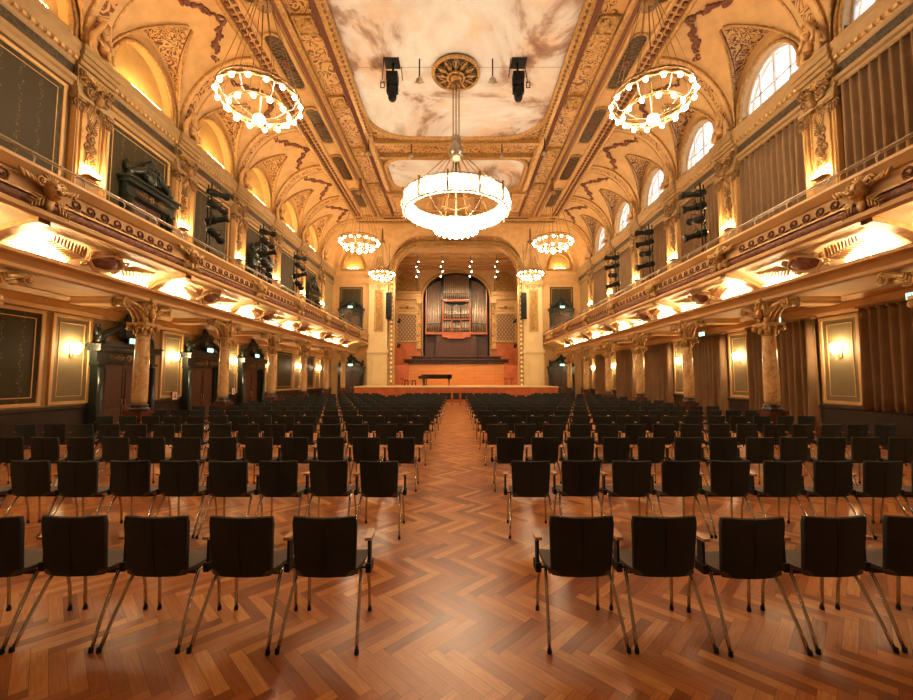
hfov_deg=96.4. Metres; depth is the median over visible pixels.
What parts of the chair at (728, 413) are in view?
backrest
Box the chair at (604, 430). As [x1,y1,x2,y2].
[591,424,618,445]
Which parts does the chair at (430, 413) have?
backrest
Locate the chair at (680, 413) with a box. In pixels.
[664,410,683,435]
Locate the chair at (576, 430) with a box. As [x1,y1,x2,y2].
[564,424,594,459]
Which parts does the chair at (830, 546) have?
leg, armrest, leg, leg, seat, backrest, leg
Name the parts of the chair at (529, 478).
leg, leg, seat, backrest, leg, leg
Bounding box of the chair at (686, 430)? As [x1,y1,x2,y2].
[671,424,708,465]
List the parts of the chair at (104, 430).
backrest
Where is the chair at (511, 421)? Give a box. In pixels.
[500,416,520,432]
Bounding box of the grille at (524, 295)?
[522,293,526,317]
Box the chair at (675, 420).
[657,416,679,436]
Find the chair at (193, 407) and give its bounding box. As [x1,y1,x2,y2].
[192,406,207,427]
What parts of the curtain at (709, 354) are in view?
rail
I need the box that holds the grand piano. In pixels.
[418,374,452,385]
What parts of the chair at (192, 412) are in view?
backrest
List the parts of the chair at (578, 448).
backrest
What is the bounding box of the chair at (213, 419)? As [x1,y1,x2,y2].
[206,416,234,445]
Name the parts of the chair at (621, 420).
backrest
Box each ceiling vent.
[241,0,253,5]
[263,32,306,90]
[303,106,334,144]
[330,154,353,180]
[349,188,367,207]
[545,188,563,207]
[559,154,581,180]
[578,106,608,144]
[606,32,648,90]
[658,0,670,5]
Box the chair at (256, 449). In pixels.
[241,437,277,483]
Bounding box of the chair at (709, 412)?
[702,410,721,434]
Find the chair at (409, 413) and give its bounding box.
[398,410,414,436]
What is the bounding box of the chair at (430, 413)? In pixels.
[417,410,436,438]
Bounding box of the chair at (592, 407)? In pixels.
[588,406,603,421]
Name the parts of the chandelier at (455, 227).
hanging rod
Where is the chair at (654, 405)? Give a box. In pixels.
[647,403,658,409]
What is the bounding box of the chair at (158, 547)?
[96,515,221,654]
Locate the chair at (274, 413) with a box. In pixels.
[264,410,286,435]
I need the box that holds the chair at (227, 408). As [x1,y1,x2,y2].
[225,406,238,415]
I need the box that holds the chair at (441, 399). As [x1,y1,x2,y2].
[433,398,443,406]
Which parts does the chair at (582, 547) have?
armrest, leg, leg, seat, backrest, leg, leg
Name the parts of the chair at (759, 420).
backrest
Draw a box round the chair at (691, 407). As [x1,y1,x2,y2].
[686,406,705,428]
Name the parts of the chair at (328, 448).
backrest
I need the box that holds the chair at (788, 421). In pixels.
[771,416,793,446]
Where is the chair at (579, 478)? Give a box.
[551,460,603,516]
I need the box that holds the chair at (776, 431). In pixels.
[757,424,785,454]
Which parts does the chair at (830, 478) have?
leg, leg, leg, seat, backrest, leg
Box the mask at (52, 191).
[18,165,78,221]
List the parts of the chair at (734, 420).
backrest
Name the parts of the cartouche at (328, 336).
scroll frame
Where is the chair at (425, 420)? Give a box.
[409,416,432,449]
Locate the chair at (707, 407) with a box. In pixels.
[702,406,718,421]
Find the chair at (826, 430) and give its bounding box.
[808,424,845,456]
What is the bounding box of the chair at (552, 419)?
[544,416,566,444]
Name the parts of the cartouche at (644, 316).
scroll frame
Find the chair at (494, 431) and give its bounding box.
[482,424,510,465]
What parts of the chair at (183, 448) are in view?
backrest, leg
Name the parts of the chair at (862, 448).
backrest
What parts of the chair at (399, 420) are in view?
backrest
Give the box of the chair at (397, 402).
[392,400,401,405]
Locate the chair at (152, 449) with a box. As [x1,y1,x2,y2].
[135,437,170,482]
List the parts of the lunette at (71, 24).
arch moulding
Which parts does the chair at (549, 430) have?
backrest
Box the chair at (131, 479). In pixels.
[105,460,170,516]
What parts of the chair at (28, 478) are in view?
leg, backrest, seat, leg, leg, leg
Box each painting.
[327,0,584,140]
[383,159,528,190]
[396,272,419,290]
[493,272,515,290]
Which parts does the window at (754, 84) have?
frame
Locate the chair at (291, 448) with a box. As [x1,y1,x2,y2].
[277,437,313,470]
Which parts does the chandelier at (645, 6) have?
lamp shade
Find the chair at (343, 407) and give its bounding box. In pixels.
[340,406,353,417]
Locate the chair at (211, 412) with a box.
[206,410,228,434]
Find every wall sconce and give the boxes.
[69,343,81,357]
[171,352,179,362]
[230,358,236,365]
[675,358,681,365]
[732,352,740,362]
[830,343,842,357]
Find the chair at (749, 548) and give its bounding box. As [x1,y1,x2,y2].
[687,517,812,657]
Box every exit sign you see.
[128,338,134,344]
[206,348,212,352]
[699,331,705,336]
[905,291,912,300]
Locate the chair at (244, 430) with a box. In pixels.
[235,424,258,465]
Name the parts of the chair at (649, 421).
backrest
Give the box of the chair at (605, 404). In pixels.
[604,403,614,409]
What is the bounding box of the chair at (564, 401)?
[562,400,572,414]
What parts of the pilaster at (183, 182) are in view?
panel, panel frame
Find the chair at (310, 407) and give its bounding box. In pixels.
[308,406,321,421]
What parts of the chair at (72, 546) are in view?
leg, backrest, seat, leg, leg, leg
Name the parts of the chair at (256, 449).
backrest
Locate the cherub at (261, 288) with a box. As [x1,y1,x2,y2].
[253,280,267,300]
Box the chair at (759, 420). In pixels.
[743,416,777,449]
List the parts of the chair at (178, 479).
leg, leg, backrest, seat, leg, leg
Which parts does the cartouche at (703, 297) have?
scroll frame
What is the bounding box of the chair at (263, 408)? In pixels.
[259,406,271,415]
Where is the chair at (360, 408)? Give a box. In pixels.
[357,406,370,415]
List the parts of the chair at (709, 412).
backrest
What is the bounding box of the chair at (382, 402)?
[379,400,388,405]
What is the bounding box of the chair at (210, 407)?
[206,406,221,428]
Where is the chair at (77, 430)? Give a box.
[66,424,99,456]
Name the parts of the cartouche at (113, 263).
scroll frame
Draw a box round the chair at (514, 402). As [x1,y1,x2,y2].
[510,400,519,405]
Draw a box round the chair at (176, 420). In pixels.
[161,416,181,445]
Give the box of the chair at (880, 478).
[834,461,908,539]
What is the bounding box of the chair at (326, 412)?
[322,410,342,435]
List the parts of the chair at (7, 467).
leg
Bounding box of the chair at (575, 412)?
[569,410,587,435]
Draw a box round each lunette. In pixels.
[35,0,78,38]
[113,33,175,126]
[191,115,233,178]
[244,165,271,212]
[280,200,298,236]
[305,223,318,254]
[341,252,365,270]
[547,252,571,270]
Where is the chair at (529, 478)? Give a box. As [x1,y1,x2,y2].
[503,461,553,538]
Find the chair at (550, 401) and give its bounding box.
[549,400,558,409]
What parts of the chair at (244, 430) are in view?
backrest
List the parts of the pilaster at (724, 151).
panel, panel frame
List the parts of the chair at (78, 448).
backrest, seat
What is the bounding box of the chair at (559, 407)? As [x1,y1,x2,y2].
[557,406,569,418]
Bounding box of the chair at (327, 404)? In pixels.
[326,403,339,415]
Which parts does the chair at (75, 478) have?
leg, backrest, leg, seat, leg, leg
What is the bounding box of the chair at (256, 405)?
[253,403,264,409]
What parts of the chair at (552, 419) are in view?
backrest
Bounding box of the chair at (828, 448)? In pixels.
[807,437,855,486]
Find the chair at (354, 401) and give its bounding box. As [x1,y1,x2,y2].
[352,400,362,409]
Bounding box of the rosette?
[432,53,479,91]
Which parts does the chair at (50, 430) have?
backrest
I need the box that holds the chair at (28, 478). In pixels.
[3,460,77,537]
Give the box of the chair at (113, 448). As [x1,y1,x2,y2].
[98,437,136,477]
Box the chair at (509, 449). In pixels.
[490,437,523,491]
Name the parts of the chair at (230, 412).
backrest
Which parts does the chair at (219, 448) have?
backrest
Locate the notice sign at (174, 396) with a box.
[171,391,177,399]
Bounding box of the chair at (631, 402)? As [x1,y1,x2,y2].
[628,400,637,405]
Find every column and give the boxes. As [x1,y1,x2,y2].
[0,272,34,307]
[110,297,171,444]
[206,319,241,415]
[260,332,284,402]
[295,340,312,399]
[319,346,332,399]
[337,350,348,401]
[564,350,574,394]
[579,346,592,405]
[599,340,616,397]
[628,332,651,402]
[670,319,705,423]
[739,297,801,437]
[876,270,912,307]
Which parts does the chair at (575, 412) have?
backrest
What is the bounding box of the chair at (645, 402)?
[641,400,650,405]
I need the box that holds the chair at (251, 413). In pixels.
[245,410,261,433]
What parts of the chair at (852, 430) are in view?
backrest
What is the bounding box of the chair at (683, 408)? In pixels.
[673,406,685,414]
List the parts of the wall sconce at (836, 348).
lamp shade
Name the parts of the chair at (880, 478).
leg, leg, leg, seat, backrest, leg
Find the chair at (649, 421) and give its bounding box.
[633,416,656,445]
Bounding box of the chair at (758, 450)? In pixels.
[736,437,773,483]
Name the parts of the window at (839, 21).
arch moulding, frame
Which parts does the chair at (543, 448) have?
backrest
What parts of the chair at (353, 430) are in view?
backrest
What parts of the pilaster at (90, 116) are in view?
panel, panel frame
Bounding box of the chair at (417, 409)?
[408,406,420,415]
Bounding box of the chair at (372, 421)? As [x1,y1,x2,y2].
[364,416,387,445]
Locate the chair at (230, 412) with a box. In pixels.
[226,410,242,435]
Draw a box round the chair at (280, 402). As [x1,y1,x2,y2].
[274,400,284,405]
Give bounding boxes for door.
[85,313,163,439]
[116,158,180,233]
[180,329,219,421]
[236,339,268,405]
[247,242,276,283]
[306,277,322,308]
[335,354,365,397]
[337,297,364,330]
[547,297,574,330]
[547,354,576,399]
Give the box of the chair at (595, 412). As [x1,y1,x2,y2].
[588,410,606,424]
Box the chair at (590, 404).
[589,403,600,413]
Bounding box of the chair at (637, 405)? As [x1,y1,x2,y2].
[633,403,644,409]
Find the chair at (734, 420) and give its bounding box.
[725,416,747,445]
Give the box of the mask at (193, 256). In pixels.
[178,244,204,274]
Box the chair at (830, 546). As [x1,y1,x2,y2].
[760,515,899,654]
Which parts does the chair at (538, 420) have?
backrest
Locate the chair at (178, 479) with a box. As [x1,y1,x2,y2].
[154,460,216,537]
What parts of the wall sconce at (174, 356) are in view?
lamp shade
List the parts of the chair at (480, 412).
backrest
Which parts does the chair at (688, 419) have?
backrest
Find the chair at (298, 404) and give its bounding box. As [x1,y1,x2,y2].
[297,403,307,409]
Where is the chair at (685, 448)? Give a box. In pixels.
[664,437,708,485]
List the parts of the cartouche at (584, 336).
scroll frame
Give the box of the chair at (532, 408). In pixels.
[524,406,536,415]
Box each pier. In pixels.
[366,256,389,385]
[521,257,544,385]
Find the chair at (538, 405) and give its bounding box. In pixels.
[531,403,541,409]
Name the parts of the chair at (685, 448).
backrest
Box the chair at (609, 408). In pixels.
[607,406,619,415]
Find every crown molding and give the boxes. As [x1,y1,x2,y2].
[0,0,335,284]
[334,271,368,284]
[396,291,421,299]
[491,291,516,299]
[543,271,578,284]
[576,0,912,284]
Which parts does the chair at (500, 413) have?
backrest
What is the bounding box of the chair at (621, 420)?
[612,416,637,447]
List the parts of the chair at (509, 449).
leg, leg, backrest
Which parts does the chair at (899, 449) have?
backrest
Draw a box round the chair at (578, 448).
[559,437,600,491]
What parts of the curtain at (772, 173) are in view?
rail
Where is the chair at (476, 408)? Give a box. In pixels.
[472,406,486,430]
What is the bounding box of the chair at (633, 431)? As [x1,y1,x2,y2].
[619,424,651,465]
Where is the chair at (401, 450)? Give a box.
[383,437,420,491]
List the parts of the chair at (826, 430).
backrest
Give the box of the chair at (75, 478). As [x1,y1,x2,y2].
[41,461,122,534]
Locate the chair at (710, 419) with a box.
[702,416,724,449]
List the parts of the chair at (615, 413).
backrest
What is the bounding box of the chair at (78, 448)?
[57,437,101,485]
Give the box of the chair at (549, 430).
[537,424,565,460]
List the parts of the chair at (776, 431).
backrest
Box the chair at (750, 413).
[741,410,759,423]
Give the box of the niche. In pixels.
[423,273,489,355]
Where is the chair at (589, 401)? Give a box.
[586,400,597,409]
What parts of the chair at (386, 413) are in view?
backrest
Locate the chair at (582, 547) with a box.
[532,515,630,654]
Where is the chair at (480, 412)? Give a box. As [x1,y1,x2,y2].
[474,410,491,438]
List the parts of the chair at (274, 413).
backrest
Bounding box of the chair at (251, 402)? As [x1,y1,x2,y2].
[248,400,257,405]
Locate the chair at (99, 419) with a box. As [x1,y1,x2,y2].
[94,416,123,438]
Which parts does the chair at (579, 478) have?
leg, leg, seat, backrest, leg, leg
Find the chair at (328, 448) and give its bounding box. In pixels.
[310,437,350,490]
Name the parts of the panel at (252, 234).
frame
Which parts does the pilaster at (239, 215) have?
panel, panel frame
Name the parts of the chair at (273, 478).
leg, leg, backrest, seat, leg, leg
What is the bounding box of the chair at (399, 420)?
[387,416,407,449]
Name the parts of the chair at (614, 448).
backrest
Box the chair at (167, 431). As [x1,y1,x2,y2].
[151,424,174,444]
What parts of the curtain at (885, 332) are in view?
rail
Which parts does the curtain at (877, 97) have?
rail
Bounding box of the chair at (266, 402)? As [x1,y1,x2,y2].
[261,400,270,405]
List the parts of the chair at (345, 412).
backrest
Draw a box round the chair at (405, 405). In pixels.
[399,403,409,409]
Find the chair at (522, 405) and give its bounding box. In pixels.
[516,403,527,409]
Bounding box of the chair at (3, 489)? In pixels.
[0,486,29,522]
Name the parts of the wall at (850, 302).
trim cornice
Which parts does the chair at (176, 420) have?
backrest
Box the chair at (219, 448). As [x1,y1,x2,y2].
[202,437,248,485]
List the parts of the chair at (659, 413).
backrest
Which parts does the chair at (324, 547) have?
leg, armrest, leg, backrest, seat, leg, leg, armrest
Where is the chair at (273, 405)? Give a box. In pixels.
[268,403,278,409]
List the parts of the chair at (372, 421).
backrest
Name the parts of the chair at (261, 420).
backrest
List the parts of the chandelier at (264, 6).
lamp shade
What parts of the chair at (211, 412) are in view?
backrest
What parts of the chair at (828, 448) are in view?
backrest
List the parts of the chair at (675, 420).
backrest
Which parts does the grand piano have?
lid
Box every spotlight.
[380,57,402,102]
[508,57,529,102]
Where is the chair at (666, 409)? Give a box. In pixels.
[657,406,669,415]
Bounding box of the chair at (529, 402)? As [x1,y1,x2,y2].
[523,400,532,405]
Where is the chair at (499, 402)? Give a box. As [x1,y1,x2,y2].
[497,400,506,405]
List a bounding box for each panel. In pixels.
[0,35,66,175]
[0,304,46,408]
[45,313,93,405]
[105,121,169,205]
[158,331,184,397]
[192,184,229,261]
[229,343,238,393]
[245,222,268,271]
[264,351,268,390]
[276,350,292,390]
[280,248,295,295]
[293,352,300,389]
[305,266,316,301]
[307,355,314,388]
[314,356,320,387]
[338,286,363,319]
[396,313,416,341]
[495,313,516,341]
[549,286,574,330]
[592,356,594,387]
[611,353,615,388]
[673,343,682,393]
[727,331,748,397]
[818,313,861,404]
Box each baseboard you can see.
[0,388,331,449]
[581,388,912,449]
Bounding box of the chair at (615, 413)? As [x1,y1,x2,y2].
[607,410,626,435]
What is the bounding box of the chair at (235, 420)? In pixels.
[229,416,248,445]
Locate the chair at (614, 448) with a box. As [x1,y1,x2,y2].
[594,437,629,470]
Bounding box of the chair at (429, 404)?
[428,403,441,422]
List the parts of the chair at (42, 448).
backrest, seat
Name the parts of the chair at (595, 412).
backrest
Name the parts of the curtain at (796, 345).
rail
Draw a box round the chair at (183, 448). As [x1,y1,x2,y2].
[169,437,206,482]
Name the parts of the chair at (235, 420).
backrest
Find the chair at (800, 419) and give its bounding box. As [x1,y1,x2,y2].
[787,416,816,439]
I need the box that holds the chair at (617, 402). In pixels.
[615,400,624,405]
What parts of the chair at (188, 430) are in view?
backrest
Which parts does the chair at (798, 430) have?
backrest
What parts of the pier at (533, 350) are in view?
carved panel, panel frame, panel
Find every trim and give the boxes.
[56,1,316,246]
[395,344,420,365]
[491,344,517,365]
[596,1,852,252]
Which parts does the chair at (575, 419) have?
backrest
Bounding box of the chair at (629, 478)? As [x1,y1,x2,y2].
[600,460,655,516]
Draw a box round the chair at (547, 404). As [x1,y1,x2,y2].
[546,403,556,413]
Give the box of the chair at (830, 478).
[787,460,870,535]
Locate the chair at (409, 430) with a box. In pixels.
[399,424,427,465]
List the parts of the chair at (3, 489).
leg, seat, leg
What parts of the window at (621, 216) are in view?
frame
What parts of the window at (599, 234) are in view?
frame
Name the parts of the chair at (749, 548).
leg, armrest, leg, seat, leg, backrest, leg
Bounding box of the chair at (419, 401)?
[418,400,427,405]
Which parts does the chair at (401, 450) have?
backrest, leg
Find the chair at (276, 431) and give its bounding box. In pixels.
[258,424,285,465]
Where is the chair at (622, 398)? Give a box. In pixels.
[619,397,627,402]
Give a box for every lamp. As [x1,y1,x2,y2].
[24,249,67,263]
[121,278,148,287]
[170,293,190,299]
[721,293,741,299]
[764,278,789,286]
[843,249,886,263]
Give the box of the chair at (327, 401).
[325,400,338,410]
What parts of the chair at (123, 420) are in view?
backrest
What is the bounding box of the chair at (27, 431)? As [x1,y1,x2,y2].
[4,424,36,465]
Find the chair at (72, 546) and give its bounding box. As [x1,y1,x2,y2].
[8,515,147,653]
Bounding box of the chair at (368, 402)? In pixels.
[366,400,375,405]
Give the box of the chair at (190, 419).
[185,416,207,449]
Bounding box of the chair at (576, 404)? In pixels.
[572,403,585,415]
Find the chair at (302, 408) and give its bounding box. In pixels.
[292,406,304,415]
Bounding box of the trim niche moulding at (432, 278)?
[420,270,491,355]
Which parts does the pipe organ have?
case frame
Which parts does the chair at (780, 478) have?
leg, leg, seat, leg, backrest, leg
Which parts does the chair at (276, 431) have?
backrest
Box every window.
[594,223,604,254]
[614,198,628,236]
[640,164,663,211]
[678,114,720,178]
[736,33,799,126]
[833,0,875,37]
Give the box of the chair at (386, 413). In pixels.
[379,410,397,436]
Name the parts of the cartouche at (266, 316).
scroll frame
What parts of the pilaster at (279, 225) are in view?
panel, panel frame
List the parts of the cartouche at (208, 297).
scroll frame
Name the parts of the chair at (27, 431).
backrest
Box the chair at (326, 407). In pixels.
[325,406,340,421]
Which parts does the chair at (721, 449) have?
backrest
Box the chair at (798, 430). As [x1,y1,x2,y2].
[778,424,816,456]
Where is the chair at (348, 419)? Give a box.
[342,416,362,445]
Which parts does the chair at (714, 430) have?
backrest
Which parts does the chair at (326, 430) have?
backrest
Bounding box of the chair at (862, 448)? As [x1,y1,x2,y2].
[845,437,879,485]
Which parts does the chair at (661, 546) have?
armrest, leg, leg, seat, backrest, leg, leg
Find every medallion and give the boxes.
[291,14,318,35]
[328,95,347,109]
[351,147,366,156]
[368,183,380,189]
[532,183,544,189]
[545,147,560,156]
[564,95,583,109]
[593,14,620,35]
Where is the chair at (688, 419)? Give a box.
[677,416,702,436]
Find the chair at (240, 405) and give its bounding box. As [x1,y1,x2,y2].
[238,403,249,409]
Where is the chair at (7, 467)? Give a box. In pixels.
[6,463,9,483]
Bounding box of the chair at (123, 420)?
[117,416,136,449]
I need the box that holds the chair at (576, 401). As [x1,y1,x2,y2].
[573,400,585,408]
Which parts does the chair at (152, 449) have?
backrest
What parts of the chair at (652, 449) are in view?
backrest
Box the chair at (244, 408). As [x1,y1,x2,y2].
[242,406,254,415]
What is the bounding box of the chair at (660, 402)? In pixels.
[654,400,663,405]
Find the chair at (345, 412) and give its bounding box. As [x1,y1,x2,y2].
[340,410,356,430]
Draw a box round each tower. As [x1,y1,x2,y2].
[204,182,229,251]
[257,224,276,278]
[292,251,307,296]
[604,251,620,295]
[635,224,654,278]
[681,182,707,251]
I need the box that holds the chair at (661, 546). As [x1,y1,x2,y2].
[609,515,718,654]
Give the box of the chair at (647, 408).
[640,406,652,415]
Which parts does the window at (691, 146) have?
frame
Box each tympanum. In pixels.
[397,303,416,311]
[496,303,514,311]
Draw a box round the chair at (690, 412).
[683,410,706,438]
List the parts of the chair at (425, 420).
backrest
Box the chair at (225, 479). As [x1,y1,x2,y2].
[195,461,262,538]
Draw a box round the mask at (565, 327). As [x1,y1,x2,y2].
[563,324,568,334]
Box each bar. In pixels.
[469,256,472,280]
[494,255,497,280]
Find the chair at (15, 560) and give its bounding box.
[0,516,72,654]
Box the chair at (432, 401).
[431,400,442,417]
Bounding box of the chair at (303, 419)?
[297,416,319,449]
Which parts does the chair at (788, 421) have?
backrest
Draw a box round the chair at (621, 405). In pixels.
[618,403,629,409]
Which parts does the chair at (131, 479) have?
leg, backrest, leg, seat, leg, leg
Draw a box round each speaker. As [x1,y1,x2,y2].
[386,244,391,318]
[521,273,526,318]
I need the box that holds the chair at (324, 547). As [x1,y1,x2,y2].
[274,516,374,655]
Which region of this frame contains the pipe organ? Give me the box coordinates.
[425,275,487,355]
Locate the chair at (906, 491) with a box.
[880,461,912,522]
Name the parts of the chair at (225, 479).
leg, leg, backrest, seat, leg, leg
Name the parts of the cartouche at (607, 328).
scroll frame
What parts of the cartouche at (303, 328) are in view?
scroll frame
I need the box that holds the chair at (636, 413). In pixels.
[626,410,645,423]
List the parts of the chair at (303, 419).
backrest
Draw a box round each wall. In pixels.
[0,34,332,409]
[331,246,581,397]
[395,270,516,343]
[580,187,912,406]
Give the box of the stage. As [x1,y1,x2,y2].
[354,385,558,402]
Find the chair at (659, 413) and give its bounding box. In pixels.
[646,410,663,436]
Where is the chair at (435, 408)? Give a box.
[425,406,439,430]
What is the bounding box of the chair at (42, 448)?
[28,437,66,485]
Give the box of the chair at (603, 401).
[602,400,611,409]
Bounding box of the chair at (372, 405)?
[370,403,380,409]
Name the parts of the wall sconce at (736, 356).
lamp shade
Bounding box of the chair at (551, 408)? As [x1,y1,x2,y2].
[541,406,553,415]
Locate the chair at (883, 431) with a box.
[869,424,906,465]
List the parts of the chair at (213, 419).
backrest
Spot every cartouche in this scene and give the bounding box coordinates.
[45,236,157,277]
[182,284,238,306]
[251,307,284,321]
[292,322,315,332]
[319,331,335,339]
[339,338,351,344]
[561,338,572,344]
[576,331,592,339]
[597,322,619,331]
[627,307,660,321]
[673,283,729,305]
[754,235,865,277]
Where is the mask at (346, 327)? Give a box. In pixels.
[343,324,349,334]
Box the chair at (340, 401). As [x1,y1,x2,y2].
[338,400,348,415]
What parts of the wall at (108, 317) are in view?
trim cornice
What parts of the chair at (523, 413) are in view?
backrest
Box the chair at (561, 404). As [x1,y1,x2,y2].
[557,403,570,420]
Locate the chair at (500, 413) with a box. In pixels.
[493,410,512,435]
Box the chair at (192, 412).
[188,410,206,428]
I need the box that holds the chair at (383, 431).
[372,424,396,444]
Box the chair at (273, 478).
[254,461,309,516]
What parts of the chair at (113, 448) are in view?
backrest, seat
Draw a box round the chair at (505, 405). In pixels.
[502,403,512,409]
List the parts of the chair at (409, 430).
backrest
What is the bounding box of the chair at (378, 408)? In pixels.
[375,406,387,415]
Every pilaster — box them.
[64,20,122,198]
[170,111,203,242]
[228,165,252,269]
[269,201,285,287]
[296,226,310,300]
[317,245,328,309]
[416,299,421,348]
[491,299,496,348]
[584,246,593,310]
[602,226,614,300]
[626,201,641,287]
[659,165,680,269]
[708,111,741,242]
[789,20,845,197]
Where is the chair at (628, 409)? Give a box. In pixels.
[624,406,636,415]
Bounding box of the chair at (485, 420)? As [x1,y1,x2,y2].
[477,416,497,449]
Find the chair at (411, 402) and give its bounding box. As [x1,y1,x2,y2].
[405,400,414,405]
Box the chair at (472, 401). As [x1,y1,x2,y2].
[469,400,480,417]
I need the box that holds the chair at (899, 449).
[878,437,912,463]
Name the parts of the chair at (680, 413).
backrest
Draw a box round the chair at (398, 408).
[391,406,403,415]
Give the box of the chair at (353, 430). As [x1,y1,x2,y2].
[344,424,368,456]
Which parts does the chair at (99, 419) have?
backrest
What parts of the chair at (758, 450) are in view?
leg, backrest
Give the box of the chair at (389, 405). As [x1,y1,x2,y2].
[384,403,395,409]
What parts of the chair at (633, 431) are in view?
backrest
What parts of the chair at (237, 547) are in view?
leg, armrest, leg, backrest, seat, leg, leg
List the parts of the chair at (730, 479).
leg, leg, seat, backrest, leg, leg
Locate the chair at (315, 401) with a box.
[314,400,324,409]
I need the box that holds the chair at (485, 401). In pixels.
[484,400,493,405]
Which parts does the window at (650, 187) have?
frame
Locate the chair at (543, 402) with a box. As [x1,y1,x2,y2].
[536,400,545,405]
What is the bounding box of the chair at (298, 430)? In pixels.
[289,424,316,455]
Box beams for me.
[397,253,514,269]
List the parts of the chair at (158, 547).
leg, armrest, backrest, leg, seat, leg, leg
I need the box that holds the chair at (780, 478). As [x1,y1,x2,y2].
[741,461,806,517]
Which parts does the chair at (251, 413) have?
backrest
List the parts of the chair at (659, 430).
backrest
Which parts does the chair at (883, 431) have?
backrest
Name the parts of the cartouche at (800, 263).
scroll frame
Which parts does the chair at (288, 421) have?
backrest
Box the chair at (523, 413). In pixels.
[512,410,530,435]
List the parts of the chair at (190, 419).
backrest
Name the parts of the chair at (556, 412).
backrest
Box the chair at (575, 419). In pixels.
[567,416,588,436]
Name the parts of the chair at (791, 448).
backrest, leg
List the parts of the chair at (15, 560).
leg, backrest, leg, seat, seat frame, leg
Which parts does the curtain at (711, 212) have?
rail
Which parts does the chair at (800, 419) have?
backrest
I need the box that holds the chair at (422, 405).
[414,403,424,409]
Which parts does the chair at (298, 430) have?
backrest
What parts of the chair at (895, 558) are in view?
leg, seat frame, seat, leg, backrest, leg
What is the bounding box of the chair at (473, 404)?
[470,403,483,423]
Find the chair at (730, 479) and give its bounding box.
[693,460,755,538]
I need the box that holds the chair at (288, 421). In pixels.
[273,416,294,448]
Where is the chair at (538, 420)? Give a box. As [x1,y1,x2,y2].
[522,416,543,445]
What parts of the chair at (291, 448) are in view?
backrest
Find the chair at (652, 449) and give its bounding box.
[629,437,664,482]
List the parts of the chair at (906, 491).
leg, leg, seat, backrest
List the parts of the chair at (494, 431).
backrest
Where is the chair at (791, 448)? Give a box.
[773,437,812,479]
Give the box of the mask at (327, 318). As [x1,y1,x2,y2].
[324,314,330,327]
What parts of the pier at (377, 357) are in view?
panel, carved panel, panel frame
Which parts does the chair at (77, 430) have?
backrest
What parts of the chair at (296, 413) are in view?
backrest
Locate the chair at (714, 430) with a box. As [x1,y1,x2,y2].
[701,424,729,456]
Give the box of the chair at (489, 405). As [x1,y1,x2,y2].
[487,403,498,409]
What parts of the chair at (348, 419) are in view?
backrest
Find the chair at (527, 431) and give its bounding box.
[509,424,535,444]
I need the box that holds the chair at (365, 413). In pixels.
[360,410,376,423]
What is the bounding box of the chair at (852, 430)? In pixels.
[842,424,868,465]
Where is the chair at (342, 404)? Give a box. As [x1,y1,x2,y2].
[339,403,351,413]
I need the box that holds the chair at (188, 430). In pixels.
[179,424,208,465]
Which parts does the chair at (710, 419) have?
backrest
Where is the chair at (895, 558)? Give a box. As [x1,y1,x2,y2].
[835,515,912,653]
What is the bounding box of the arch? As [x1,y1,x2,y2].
[388,241,523,385]
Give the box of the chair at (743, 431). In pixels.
[730,424,757,454]
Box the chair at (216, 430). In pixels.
[204,424,240,464]
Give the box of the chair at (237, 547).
[186,515,297,655]
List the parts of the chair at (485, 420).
backrest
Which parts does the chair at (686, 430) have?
backrest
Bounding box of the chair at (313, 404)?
[311,403,323,414]
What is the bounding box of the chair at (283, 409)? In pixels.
[275,406,287,415]
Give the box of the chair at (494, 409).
[491,406,503,415]
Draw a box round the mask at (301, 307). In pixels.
[296,301,305,316]
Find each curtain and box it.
[593,264,606,307]
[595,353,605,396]
[614,245,631,296]
[615,348,636,399]
[640,218,666,282]
[644,342,673,402]
[679,179,719,262]
[692,332,728,421]
[737,114,806,231]
[744,317,821,436]
[837,26,912,177]
[855,298,912,412]
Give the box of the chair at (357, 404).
[354,403,366,410]
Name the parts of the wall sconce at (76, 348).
lamp shade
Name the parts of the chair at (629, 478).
leg, leg, seat, backrest, leg, leg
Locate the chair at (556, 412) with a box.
[550,410,569,428]
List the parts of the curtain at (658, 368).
rail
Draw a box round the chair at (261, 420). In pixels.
[252,416,277,445]
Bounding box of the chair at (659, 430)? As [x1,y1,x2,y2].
[646,424,674,447]
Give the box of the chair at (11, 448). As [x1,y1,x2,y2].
[0,437,30,464]
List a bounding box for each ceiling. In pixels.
[75,0,836,270]
[398,250,514,267]
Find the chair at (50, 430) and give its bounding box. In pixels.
[42,424,66,456]
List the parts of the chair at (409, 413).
backrest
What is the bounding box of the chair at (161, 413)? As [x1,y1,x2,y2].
[152,410,166,423]
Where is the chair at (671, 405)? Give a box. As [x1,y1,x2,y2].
[662,403,673,409]
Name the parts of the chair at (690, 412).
backrest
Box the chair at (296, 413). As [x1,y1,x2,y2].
[284,410,300,435]
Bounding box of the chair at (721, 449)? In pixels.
[701,437,737,476]
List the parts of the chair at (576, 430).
backrest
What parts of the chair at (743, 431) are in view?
backrest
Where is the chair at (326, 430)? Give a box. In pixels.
[316,424,345,452]
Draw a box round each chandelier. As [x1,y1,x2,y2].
[212,0,302,131]
[339,177,379,253]
[369,229,394,281]
[401,80,511,238]
[518,230,543,281]
[533,178,573,253]
[609,0,698,131]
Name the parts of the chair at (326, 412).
backrest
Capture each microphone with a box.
[366,139,370,155]
[409,144,413,158]
[415,59,423,83]
[488,59,496,83]
[499,144,504,158]
[542,138,546,155]
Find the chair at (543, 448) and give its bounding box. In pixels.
[525,437,561,482]
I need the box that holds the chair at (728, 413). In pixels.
[722,410,740,435]
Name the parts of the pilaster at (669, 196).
panel, panel frame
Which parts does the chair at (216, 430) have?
backrest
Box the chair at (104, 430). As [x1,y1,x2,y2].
[94,424,133,456]
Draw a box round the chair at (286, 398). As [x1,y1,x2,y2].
[284,397,292,402]

